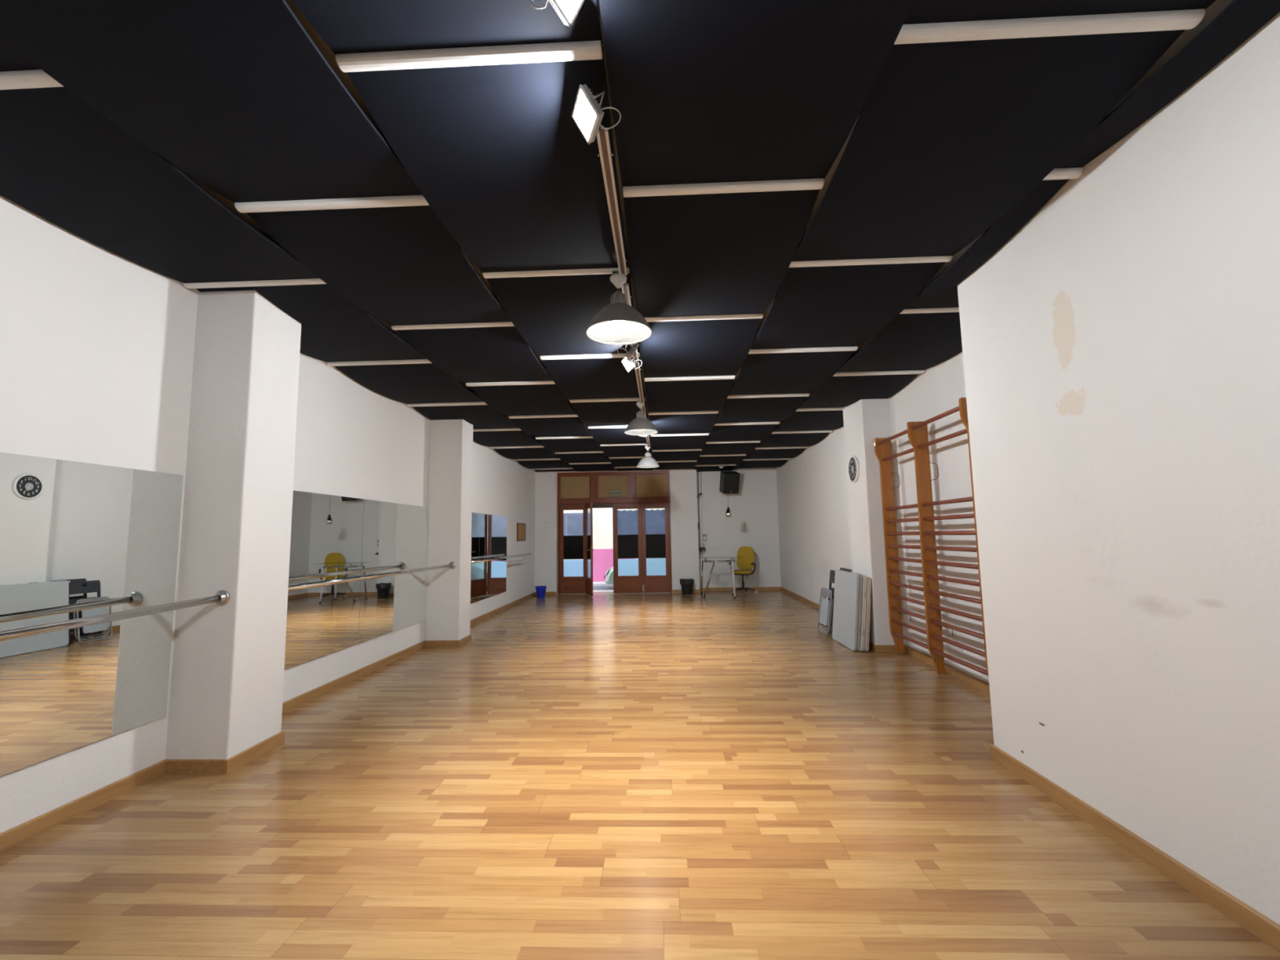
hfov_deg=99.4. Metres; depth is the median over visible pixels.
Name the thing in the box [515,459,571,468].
board
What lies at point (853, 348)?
batten
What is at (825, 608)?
folding chair
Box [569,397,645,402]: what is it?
batten
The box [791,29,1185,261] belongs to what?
board
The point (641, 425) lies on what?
pendant lamp
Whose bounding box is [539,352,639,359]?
batten
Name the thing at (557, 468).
batten
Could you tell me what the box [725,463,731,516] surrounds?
hanging lamp
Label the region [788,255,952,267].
batten
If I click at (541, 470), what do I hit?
board
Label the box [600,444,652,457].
board
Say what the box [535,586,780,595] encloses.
baseboard
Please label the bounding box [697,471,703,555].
cable conduit
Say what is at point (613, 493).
exit sign
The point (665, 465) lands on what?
board
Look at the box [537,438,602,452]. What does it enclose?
board
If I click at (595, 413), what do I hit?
board
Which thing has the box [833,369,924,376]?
batten
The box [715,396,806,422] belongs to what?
board
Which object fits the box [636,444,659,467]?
pendant lamp
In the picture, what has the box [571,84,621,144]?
floodlight
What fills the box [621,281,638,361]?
track
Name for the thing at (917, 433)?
wall bars
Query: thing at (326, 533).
wall mirror
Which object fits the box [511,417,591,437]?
board
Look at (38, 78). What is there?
batten
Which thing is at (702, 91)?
board
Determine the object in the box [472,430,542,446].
board
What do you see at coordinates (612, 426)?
batten
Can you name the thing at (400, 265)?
board
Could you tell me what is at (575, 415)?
batten
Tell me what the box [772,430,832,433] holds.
batten
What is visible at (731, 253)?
board
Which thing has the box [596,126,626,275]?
track
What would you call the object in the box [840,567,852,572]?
folding chair
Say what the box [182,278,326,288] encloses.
batten
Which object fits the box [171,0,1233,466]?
ceiling
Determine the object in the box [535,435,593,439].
batten
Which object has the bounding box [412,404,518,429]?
board
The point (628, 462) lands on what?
board
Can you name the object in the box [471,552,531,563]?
ballet barre
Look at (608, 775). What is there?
floor
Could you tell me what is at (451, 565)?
ballet barre
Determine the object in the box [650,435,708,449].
board
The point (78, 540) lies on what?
wall mirror
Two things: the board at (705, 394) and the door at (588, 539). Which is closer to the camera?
the board at (705, 394)
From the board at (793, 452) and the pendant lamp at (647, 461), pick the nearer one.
the pendant lamp at (647, 461)
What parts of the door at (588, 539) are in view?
panel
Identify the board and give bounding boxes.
[0,0,422,203]
[0,37,40,71]
[0,86,319,283]
[196,284,426,362]
[246,205,511,325]
[292,0,602,54]
[334,363,483,404]
[346,47,629,272]
[396,326,552,382]
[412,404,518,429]
[469,384,576,416]
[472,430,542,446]
[486,268,639,355]
[493,447,558,459]
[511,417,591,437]
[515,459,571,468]
[516,523,525,541]
[534,469,575,471]
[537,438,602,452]
[542,356,645,399]
[555,453,610,462]
[569,463,616,471]
[571,397,647,426]
[588,427,650,444]
[599,0,914,188]
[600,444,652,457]
[609,457,642,466]
[616,467,653,471]
[623,189,819,317]
[639,318,761,377]
[644,378,733,412]
[648,413,718,434]
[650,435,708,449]
[652,450,701,461]
[653,462,696,470]
[693,465,735,471]
[695,455,745,465]
[700,442,759,455]
[706,424,777,441]
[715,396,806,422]
[728,351,853,395]
[733,459,788,468]
[743,448,805,459]
[750,262,945,349]
[756,432,829,447]
[773,410,844,431]
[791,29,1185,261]
[797,373,918,408]
[836,311,962,372]
[903,0,1216,24]
[904,179,1068,309]
[1054,0,1279,168]
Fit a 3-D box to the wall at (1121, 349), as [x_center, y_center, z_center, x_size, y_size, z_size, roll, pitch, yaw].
[2.587,-0.177,0.350,1.250,3.040,6.070,-1,-6,2]
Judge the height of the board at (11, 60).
0.070 m
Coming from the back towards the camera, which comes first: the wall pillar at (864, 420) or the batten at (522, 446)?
the batten at (522, 446)
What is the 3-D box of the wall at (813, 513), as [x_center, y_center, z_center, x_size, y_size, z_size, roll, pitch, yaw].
[3.276,0.640,8.327,0.527,3.040,10.350,-1,-6,2]
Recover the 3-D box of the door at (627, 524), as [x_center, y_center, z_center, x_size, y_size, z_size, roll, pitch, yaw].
[-0.289,1.632,13.084,0.674,2.151,0.040,-1,-6,2]
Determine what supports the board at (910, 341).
attached to the ceiling
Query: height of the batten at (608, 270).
0.032 m
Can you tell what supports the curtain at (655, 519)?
hanging from the door at (655, 523)
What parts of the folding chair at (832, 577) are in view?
leg, seat, backrest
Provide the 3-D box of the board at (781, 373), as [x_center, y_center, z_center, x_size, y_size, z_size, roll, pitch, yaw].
[1.472,-1.062,5.603,0.958,0.071,1.556,-1,-6,2]
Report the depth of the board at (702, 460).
11.57 m
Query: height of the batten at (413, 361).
0.032 m
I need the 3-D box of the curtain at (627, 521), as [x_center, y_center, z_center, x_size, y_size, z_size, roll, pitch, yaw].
[-0.299,1.023,13.150,0.506,0.602,0.001,-1,-6,2]
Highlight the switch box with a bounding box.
[702,533,706,541]
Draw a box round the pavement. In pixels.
[592,581,613,586]
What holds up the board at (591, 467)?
attached to the ceiling
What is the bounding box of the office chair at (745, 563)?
[728,546,757,594]
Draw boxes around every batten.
[0,69,63,89]
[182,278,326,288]
[234,195,429,213]
[326,359,431,366]
[335,40,602,72]
[391,321,514,329]
[407,401,487,406]
[466,380,555,386]
[473,427,520,431]
[482,267,629,278]
[489,445,543,448]
[508,413,577,418]
[514,457,559,461]
[532,467,573,470]
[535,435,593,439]
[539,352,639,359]
[554,451,604,453]
[568,462,611,464]
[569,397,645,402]
[587,425,627,428]
[600,443,650,446]
[608,456,652,458]
[615,466,637,468]
[622,177,824,197]
[644,313,763,321]
[644,375,734,381]
[648,410,719,415]
[650,433,708,436]
[652,448,702,451]
[656,460,696,462]
[695,464,736,466]
[699,453,746,457]
[705,440,760,444]
[714,421,779,425]
[727,393,808,398]
[742,457,790,460]
[748,346,857,354]
[755,446,808,448]
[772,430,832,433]
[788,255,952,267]
[795,407,843,411]
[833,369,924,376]
[893,8,1204,44]
[899,307,959,314]
[1042,167,1083,180]
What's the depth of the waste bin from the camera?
12.46 m
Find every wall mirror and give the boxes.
[0,452,183,776]
[284,490,364,670]
[358,499,428,644]
[470,512,479,604]
[478,513,506,600]
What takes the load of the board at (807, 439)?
attached to the ceiling
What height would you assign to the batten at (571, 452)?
0.032 m
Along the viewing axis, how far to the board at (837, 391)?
6.04 m
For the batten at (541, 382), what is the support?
attached to the board at (527, 399)
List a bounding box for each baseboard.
[0,591,535,852]
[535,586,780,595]
[780,586,1279,951]
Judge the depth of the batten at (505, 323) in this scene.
4.11 m
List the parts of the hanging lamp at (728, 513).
lamp shade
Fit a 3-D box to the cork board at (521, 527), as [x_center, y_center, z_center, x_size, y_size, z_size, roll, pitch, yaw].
[-2.562,1.125,11.731,0.021,0.380,0.676,-1,-6,2]
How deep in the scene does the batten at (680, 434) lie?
8.75 m
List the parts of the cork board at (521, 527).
cork panel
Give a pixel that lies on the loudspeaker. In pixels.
(730, 479)
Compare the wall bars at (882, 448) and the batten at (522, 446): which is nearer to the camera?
the wall bars at (882, 448)
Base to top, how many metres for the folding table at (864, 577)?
0.863 m
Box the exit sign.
[609,489,621,497]
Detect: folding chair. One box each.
[817,587,834,635]
[826,569,835,632]
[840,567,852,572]
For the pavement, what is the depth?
16.33 m
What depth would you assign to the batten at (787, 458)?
11.79 m
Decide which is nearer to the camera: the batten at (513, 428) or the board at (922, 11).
the board at (922, 11)
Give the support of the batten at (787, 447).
attached to the ceiling
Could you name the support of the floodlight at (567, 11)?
attached to the board at (345, 26)
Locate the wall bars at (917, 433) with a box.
[906,397,988,676]
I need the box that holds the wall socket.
[957,640,964,650]
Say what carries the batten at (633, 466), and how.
attached to the board at (628, 462)
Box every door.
[560,503,586,593]
[585,502,595,596]
[613,502,642,593]
[641,502,670,592]
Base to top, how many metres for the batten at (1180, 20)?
0.032 m
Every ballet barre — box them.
[0,590,229,641]
[288,561,456,591]
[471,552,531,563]
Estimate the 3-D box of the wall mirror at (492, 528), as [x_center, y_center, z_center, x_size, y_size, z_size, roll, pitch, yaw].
[-2.637,1.356,9.781,0.012,1.440,1.595,-1,-6,2]
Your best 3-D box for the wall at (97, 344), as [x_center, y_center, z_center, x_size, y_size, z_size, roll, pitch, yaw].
[-2.922,0.444,5.457,0.320,3.040,15.900,-1,-6,2]
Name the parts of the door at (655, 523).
panel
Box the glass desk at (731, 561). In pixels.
[697,556,743,598]
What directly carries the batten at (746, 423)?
attached to the board at (751, 409)
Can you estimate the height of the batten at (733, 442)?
0.032 m
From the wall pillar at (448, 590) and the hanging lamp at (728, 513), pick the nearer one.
the wall pillar at (448, 590)
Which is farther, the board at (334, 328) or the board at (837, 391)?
the board at (837, 391)
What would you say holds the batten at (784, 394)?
attached to the board at (751, 409)
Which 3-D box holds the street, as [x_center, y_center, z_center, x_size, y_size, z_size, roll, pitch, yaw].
[-0.309,3.207,16.107,26.000,0.100,5.350,-1,-6,2]
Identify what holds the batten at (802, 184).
attached to the board at (702, 91)
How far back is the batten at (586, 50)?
1.82 m
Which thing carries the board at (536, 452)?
attached to the ceiling
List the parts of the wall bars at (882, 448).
post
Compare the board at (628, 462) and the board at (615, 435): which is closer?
the board at (615, 435)
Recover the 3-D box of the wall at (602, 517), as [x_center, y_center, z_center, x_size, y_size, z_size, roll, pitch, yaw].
[-0.308,0.627,17.505,26.000,5.320,0.300,-1,-6,2]
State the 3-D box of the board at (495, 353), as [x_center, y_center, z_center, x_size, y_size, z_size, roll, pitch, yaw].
[-1.388,-1.085,4.918,0.948,0.071,1.556,-1,-6,2]
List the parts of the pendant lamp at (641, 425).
lamp shade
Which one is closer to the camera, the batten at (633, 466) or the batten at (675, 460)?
the batten at (675, 460)
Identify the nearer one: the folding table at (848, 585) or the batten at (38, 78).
the batten at (38, 78)
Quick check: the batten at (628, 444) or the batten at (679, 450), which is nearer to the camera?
the batten at (628, 444)
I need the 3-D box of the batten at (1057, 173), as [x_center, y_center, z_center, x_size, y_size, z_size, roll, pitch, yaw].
[1.925,-1.400,2.490,0.175,0.032,0.056,-1,-6,2]
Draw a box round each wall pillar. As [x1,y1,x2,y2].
[165,289,301,759]
[424,419,473,640]
[842,398,905,644]
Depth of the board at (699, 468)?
13.07 m
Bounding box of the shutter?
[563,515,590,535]
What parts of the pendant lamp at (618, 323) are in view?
bulb, lamp shade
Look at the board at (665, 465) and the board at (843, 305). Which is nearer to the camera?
the board at (843, 305)
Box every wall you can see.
[0,195,535,833]
[534,466,781,595]
[563,507,664,582]
[776,351,989,684]
[957,12,1279,924]
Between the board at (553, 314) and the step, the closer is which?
the board at (553, 314)
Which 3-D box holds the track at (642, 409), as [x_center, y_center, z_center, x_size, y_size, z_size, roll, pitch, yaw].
[0.064,-0.829,7.244,0.064,0.044,1.485,-1,-6,2]
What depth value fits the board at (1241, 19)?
1.90 m
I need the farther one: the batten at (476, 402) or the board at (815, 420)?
the board at (815, 420)
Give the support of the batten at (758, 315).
attached to the board at (700, 348)
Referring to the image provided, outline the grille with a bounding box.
[724,474,739,493]
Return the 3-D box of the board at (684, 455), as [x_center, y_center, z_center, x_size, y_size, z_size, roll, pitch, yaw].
[0.737,-0.477,11.107,0.938,0.070,1.536,-1,-6,2]
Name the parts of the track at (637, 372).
rail, rail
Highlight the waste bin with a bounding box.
[680,578,693,595]
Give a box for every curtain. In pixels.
[617,509,638,534]
[645,509,665,534]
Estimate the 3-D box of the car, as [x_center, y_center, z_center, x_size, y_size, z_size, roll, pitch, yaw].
[1.105,2.316,15.261,4.192,1.450,1.744,-1,-6,2]
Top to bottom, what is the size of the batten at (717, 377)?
0.032 m
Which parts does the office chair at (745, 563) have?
seat, backrest, armrest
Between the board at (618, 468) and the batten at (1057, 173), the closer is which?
the batten at (1057, 173)
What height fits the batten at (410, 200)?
0.032 m
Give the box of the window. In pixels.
[563,512,590,560]
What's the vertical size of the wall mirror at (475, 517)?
1.440 m
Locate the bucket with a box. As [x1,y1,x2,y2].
[534,586,546,598]
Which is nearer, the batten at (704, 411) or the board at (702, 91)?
the board at (702, 91)
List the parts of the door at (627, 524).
panel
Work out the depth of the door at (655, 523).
13.05 m
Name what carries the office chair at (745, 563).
on the floor
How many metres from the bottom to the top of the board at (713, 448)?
0.070 m
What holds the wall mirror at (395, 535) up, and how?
attached to the wall at (97, 344)
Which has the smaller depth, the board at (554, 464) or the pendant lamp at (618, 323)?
the pendant lamp at (618, 323)
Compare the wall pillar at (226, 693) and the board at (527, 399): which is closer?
the wall pillar at (226, 693)
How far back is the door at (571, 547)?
13.11 m
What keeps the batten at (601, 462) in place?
attached to the board at (591, 467)
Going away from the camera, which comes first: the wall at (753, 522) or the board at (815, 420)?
the board at (815, 420)
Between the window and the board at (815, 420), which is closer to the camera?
the board at (815, 420)
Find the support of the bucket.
on the floor
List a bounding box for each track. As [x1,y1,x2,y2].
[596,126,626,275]
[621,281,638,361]
[634,360,644,403]
[640,404,646,417]
[645,435,650,447]
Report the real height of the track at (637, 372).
0.044 m
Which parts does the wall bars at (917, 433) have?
post, post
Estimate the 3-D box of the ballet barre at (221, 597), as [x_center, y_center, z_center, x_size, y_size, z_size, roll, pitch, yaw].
[-2.724,0.678,1.987,0.338,0.207,2.664,-1,-4,2]
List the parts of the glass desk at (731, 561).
leg, leg, under frame, leg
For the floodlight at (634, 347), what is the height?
0.116 m
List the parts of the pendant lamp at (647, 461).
lamp shade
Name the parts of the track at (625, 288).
rail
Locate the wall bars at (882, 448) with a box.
[873,429,928,653]
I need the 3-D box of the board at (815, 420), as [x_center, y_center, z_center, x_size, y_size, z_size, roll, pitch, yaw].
[2.547,-0.840,7.911,0.978,0.071,1.556,-1,-6,2]
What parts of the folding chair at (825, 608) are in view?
seat, backrest, frame, frame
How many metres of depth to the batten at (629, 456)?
11.15 m
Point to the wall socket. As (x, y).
(959, 642)
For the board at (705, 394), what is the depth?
6.15 m
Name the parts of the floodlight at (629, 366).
frame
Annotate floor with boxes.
[0,590,1279,959]
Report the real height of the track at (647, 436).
0.044 m
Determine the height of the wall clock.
0.336 m
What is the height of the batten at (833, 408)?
0.032 m
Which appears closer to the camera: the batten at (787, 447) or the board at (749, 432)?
the board at (749, 432)
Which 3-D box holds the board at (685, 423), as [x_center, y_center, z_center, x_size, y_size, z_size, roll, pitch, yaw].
[0.609,-0.800,7.986,0.938,0.071,1.556,-1,-6,2]
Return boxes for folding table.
[832,569,862,651]
[859,574,867,651]
[864,576,871,651]
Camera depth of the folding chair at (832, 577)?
7.42 m
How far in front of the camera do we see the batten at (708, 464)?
12.64 m
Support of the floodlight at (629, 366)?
attached to the track at (625, 288)
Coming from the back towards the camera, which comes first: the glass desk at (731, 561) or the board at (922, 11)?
the glass desk at (731, 561)
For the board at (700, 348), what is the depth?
4.59 m
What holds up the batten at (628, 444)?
attached to the board at (609, 451)
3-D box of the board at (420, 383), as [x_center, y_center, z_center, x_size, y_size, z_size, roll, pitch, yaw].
[-2.332,-0.983,5.751,0.984,0.071,1.556,-1,-6,2]
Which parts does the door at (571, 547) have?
panel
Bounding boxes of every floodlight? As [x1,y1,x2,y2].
[530,0,584,27]
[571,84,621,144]
[617,342,639,361]
[621,355,642,372]
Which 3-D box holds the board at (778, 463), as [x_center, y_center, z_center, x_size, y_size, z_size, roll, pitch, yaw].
[2.784,-0.354,12.630,1.065,0.072,1.636,-1,-6,2]
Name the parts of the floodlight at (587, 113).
frame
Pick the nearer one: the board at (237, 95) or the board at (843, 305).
the board at (237, 95)
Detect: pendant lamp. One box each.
[586,271,652,345]
[624,400,657,435]
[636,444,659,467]
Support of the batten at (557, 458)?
attached to the ceiling
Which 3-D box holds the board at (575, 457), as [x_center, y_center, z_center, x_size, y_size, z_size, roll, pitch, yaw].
[-1.131,-0.439,11.179,0.948,0.070,1.536,-1,-6,2]
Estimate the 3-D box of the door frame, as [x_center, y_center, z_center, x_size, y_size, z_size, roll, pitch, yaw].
[-0.622,1.258,13.132,2.745,2.940,0.130,-1,-6,2]
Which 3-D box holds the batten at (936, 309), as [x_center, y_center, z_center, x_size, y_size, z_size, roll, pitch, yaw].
[2.349,-1.252,3.987,0.899,0.032,0.056,-1,-6,2]
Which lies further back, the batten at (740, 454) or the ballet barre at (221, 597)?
the batten at (740, 454)
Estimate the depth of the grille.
13.04 m
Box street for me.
[592,586,613,590]
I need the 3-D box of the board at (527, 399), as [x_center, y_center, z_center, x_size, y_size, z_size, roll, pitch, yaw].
[-1.323,-0.923,6.488,0.948,0.071,1.556,-1,-6,2]
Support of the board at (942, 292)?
attached to the ceiling
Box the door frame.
[557,470,671,594]
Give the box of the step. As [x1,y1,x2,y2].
[592,590,613,591]
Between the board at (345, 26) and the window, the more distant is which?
the window
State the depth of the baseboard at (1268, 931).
2.26 m
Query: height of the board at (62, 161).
0.070 m
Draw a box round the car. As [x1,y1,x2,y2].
[604,558,648,584]
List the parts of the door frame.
transom pane, transom pane, transom pane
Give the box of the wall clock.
[847,455,859,482]
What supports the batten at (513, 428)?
attached to the board at (481, 416)
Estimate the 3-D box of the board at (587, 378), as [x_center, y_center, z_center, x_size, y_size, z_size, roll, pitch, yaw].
[-0.419,-1.023,5.677,0.903,0.071,1.556,-1,-6,2]
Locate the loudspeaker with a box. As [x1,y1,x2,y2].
[719,471,739,493]
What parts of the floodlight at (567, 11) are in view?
frame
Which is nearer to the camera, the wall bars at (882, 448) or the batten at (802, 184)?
the batten at (802, 184)
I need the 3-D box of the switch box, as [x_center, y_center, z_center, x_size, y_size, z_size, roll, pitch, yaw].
[1.589,1.416,13.351,0.110,0.160,0.039,-1,-6,2]
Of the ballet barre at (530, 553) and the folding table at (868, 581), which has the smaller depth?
the folding table at (868, 581)
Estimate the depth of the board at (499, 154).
2.26 m
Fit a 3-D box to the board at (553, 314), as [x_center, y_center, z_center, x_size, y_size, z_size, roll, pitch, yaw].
[-0.483,-1.184,4.111,0.903,0.070,1.546,-1,-6,2]
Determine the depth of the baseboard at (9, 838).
3.20 m

